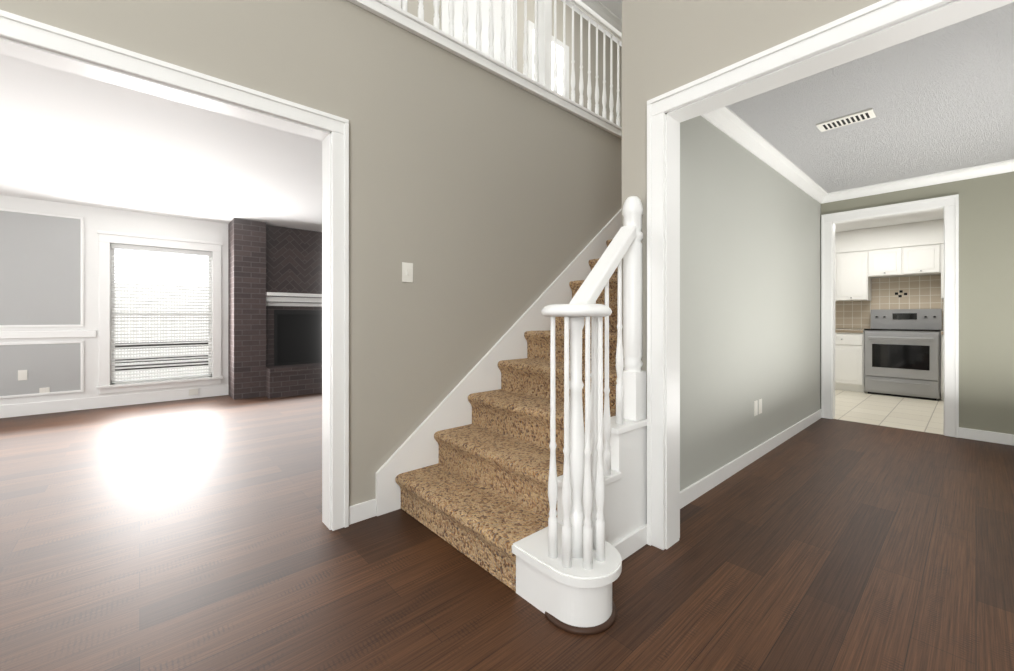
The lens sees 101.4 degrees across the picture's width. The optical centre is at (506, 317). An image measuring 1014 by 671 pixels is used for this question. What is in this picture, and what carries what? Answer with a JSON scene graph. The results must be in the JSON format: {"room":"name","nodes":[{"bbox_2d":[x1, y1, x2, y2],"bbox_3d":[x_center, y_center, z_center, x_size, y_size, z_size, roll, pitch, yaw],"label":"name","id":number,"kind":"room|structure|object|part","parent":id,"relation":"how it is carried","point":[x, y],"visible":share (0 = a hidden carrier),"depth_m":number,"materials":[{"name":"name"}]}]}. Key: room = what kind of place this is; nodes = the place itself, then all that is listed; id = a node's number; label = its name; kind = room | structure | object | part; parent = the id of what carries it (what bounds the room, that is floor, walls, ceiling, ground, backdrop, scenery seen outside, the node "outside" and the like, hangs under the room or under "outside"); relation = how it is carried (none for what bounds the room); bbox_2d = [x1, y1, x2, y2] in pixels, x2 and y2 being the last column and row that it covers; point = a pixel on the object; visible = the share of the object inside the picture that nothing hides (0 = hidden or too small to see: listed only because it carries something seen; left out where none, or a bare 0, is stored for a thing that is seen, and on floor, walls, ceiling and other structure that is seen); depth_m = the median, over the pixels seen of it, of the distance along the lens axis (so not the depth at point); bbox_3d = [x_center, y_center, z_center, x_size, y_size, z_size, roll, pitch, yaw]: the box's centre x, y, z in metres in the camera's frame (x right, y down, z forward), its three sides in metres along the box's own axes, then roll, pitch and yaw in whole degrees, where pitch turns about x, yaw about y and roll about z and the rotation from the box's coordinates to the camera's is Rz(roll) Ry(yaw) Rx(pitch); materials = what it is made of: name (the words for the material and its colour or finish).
{"room":"entrance hall","nodes":[
{"label":"entrance hall","id":0,"kind":"room"},
{"bbox_2d":[0,393,1013,670],"bbox_3d":[-0.952,1.130,2.095,9.990,0.060,10.040,0,0,-42],"label":"floor","id":1,"kind":"structure","parent":0,"point":[184,535],"depth_m":1.84,"materials":[{"name":"brown wood"}]},
{"bbox_2d":[228,218,321,399],"bbox_3d":[-2.818,-0.123,6.505,2.500,2.446,0.718,0,0,-42],"label":"brick fireplace","id":2,"kind":"object","parent":1,"relation":"on","point":[274,311],"visible":0.52,"depth_m":5.97,"materials":[{"name":"brown brick"}]},
{"bbox_2d":[395,196,646,634],"bbox_3d":[1.260,-0.303,3.148,3.880,2.807,1.351,0,0,-42],"label":"staircase","id":3,"kind":"structure","parent":1,"relation":"on","point":[530,487],"depth_m":1.91,"materials":[{"name":"beige carpet"}]},
{"bbox_3d":[0.439,0.147,1.757,0.764,1.498,0.299,0,0,-42],"label":"railing","id":4,"kind":"part","parent":3,"relation":"part of","materials":[{"name":"white paint"}]},
{"bbox_2d":[0,0,1013,505],"bbox_3d":[0.197,-1.535,3.112,13.060,5.270,10.040,0,0,-42],"label":"wall","id":5,"kind":"structure","parent":0,"point":[488,204],"depth_m":2.65,"materials":[{"name":"beige paint"}]},
{"bbox_2d":[18,370,26,380],"bbox_3d":[-5.438,0.643,4.659,0.070,0.115,0.005,0,0,-42],"label":"electrical outlet plate","id":6,"kind":"object","parent":5,"relation":"attached to","point":[22,374],"depth_m":4.66,"materials":[{"name":"white plastic"}]},
{"bbox_2d":[39,387,49,392],"bbox_3d":[-5.314,0.840,4.768,0.080,0.080,0.005,0,0,-42],"label":"electrical outlet plate","id":7,"kind":"object","parent":5,"relation":"attached to","point":[41,390],"depth_m":4.77,"materials":[{"name":"white plastic"}]},
{"bbox_2d":[96,230,222,393],"bbox_3d":[-4.535,-0.068,5.495,1.280,1.995,0.140,0,0,-42],"label":"window","id":8,"kind":"structure","parent":5,"relation":"in","point":[106,240],"depth_m":5.32,"materials":[{"name":"white paint"}]},
{"bbox_2d":[111,243,211,382],"bbox_3d":[-4.538,-0.059,5.498,1.020,1.733,0.042,0,0,-42],"label":"window blinds","id":9,"kind":"object","parent":8,"relation":"attached to","point":[154,249],"visible":0.94,"depth_m":5.46,"materials":[{"name":"white plastic"}]},
{"bbox_2d":[189,389,197,394],"bbox_3d":[-4.278,1.010,5.664,0.100,0.080,0.005,0,0,-42],"label":"electrical outlet plate","id":10,"kind":"object","parent":5,"relation":"attached to","point":[191,391],"depth_m":5.66,"materials":[{"name":"white plastic"}]},
{"bbox_2d":[402,262,412,282],"bbox_3d":[-0.582,-0.268,2.438,0.070,0.115,0.016,0,0,-42],"label":"light switch","id":11,"kind":"object","parent":5,"relation":"attached to","point":[407,272],"visible":1,"depth_m":2.44,"materials":[{"name":"white plastic"}]},
{"bbox_2d":[386,0,621,125],"bbox_3d":[-0.751,-2.280,2.360,7.002,1.005,0.104,0,0,-42],"label":"balcony railing","id":12,"kind":"object","parent":5,"relation":"attached to","point":[542,62],"visible":0.6,"depth_m":3.27,"materials":[{"name":"white paint"}]},
{"bbox_2d":[0,0,1013,549],"bbox_3d":[-0.870,-1.535,2.168,9.970,5.270,9.800,0,0,-42],"label":"trim","id":13,"kind":"structure","parent":5,"relation":"attached to","point":[40,270],"depth_m":2.19,"materials":[{"name":"white paint"}]},
{"bbox_2d":[754,399,759,415],"bbox_3d":[1.939,0.703,3.234,0.070,0.115,0.005,0,0,-42],"label":"electrical outlet plate","id":14,"kind":"object","parent":5,"relation":"attached to","point":[756,403],"depth_m":3.24,"materials":[{"name":"white plastic"}]},
{"bbox_2d":[835,229,866,250],"bbox_3d":[5.059,-1.184,6.925,0.364,0.328,1.528,0,0,-42],"label":"upper cabinet","id":15,"kind":"object","parent":5,"relation":"attached to","point":[856,240],"depth_m":6.38,"materials":[{"name":"white paint"}]},
{"bbox_2d":[835,251,870,301],"bbox_3d":[5.432,-0.645,6.504,0.364,0.750,0.379,0,0,-42],"label":"upper cabinet","id":16,"kind":"object","parent":5,"relation":"attached to","point":[863,257],"depth_m":6.39,"materials":[{"name":"white paint"}]},
{"bbox_2d":[867,225,898,246],"bbox_3d":[5.688,-1.184,6.215,0.364,0.328,0.370,0,0,-42],"label":"upper cabinet","id":17,"kind":"object","parent":5,"relation":"attached to","point":[888,236],"depth_m":6.11,"materials":[{"name":"white paint"}]},
{"bbox_2d":[867,247,902,278],"bbox_3d":[5.685,-0.820,6.218,0.364,0.400,0.380,0,0,-42],"label":"upper cabinet","id":18,"kind":"object","parent":5,"relation":"attached to","point":[882,262],"depth_m":6.12,"materials":[{"name":"white paint"}]},
{"bbox_2d":[835,275,943,329],"bbox_3d":[5.918,-0.225,6.303,0.018,0.790,3.598,0,0,-42],"label":"tile backsplash","id":19,"kind":"structure","parent":5,"relation":"attached to","point":[916,292],"depth_m":6.34,"materials":[{"name":"beige tile"}]},
{"bbox_2d":[899,220,938,246],"bbox_3d":[5.933,-1.184,5.938,0.364,0.328,0.370,0,0,-42],"label":"upper cabinet","id":20,"kind":"object","parent":5,"relation":"attached to","point":[926,231],"depth_m":5.83,"materials":[{"name":"white paint"}]},
{"bbox_2d":[899,243,942,276],"bbox_3d":[5.936,-0.820,5.934,0.364,0.400,0.380,0,0,-42],"label":"upper cabinet","id":21,"kind":"object","parent":5,"relation":"attached to","point":[920,258],"depth_m":5.82,"materials":[{"name":"white paint"}]},
{"bbox_2d":[939,219,943,242],"bbox_3d":[6.496,-1.184,5.301,0.364,0.328,1.330,0,0,-42],"label":"upper cabinet","id":22,"kind":"object","parent":5,"relation":"attached to","point":[941,222],"depth_m":5.67,"materials":[{"name":"white paint"}]},
{"bbox_2d":[941,243,943,298],"bbox_3d":[6.209,-0.645,5.626,0.364,0.750,0.439,0,0,-42],"label":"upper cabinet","id":23,"kind":"object","parent":5,"relation":"attached to","point":[942,276],"depth_m":5.66,"materials":[{"name":"white paint"}]},
{"bbox_2d":[0,0,1013,231],"bbox_3d":[0.197,-2.835,3.112,13.060,2.970,10.040,0,0,-42],"label":"ceiling","id":24,"kind":"structure","parent":0,"point":[940,100],"depth_m":3.09,"materials":[{"name":"white paint"}]},
{"bbox_2d":[816,108,875,131],"bbox_3d":[2.305,-1.343,2.828,0.150,0.013,0.300,0,0,-42],"label":"ceiling vent","id":25,"kind":"object","parent":24,"relation":"in","point":[847,120],"visible":1,"depth_m":2.81,"materials":[{"name":"white metal"}]},
{"bbox_2d":[834,390,943,434],"bbox_3d":[5.031,1.130,5.186,3.070,0.060,4.340,0,0,-42],"label":"floor","id":26,"kind":"structure","parent":0,"point":[921,415],"depth_m":4.88,"materials":[{"name":"beige tile"}]},
{"bbox_2d":[835,329,865,392],"bbox_3d":[5.284,0.662,6.467,0.634,0.874,0.503,0,0,-42],"label":"base cabinet","id":27,"kind":"object","parent":26,"relation":"on","point":[849,359],"depth_m":6.20,"materials":[{"name":"white paint"}]},
{"bbox_2d":[864,309,942,400],"bbox_3d":[5.679,0.485,5.960,0.715,1.230,0.768,0,0,-42],"label":"range","id":28,"kind":"object","parent":26,"relation":"on","point":[902,352],"visible":0.98,"depth_m":5.81,"materials":[{"name":"silver metal"}]},
{"bbox_2d":[941,333,943,400],"bbox_3d":[6.113,0.662,5.531,0.634,0.874,0.437,0,0,-42],"label":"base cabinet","id":29,"kind":"object","parent":26,"relation":"on","point":[942,334],"depth_m":5.48,"materials":[{"name":"white paint"}]},
{"label":"outside","id":30,"kind":"structure","parent":0,"visible":0},
{"bbox_3d":[-9.685,1.285,10.945,28.000,0.130,14.770,0,0,-42],"label":"ground","id":31,"kind":"structure","parent":30,"visible":0},
{"bbox_2d":[115,282,207,380],"bbox_3d":[-7.316,0.250,8.268,18.000,1.940,0.080,0,0,-42],"label":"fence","id":32,"kind":"object","parent":31,"relation":"on","point":[146,296],"visible":0.02,"depth_m":8.46,"materials":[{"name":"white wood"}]},
{"bbox_2d":[115,341,207,370],"bbox_3d":[-5.806,0.820,7.014,2.400,0.800,1.600,0,0,-42],"label":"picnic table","id":33,"kind":"object","parent":31,"relation":"on","point":[160,357],"visible":0.08,"depth_m":6.73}
]}

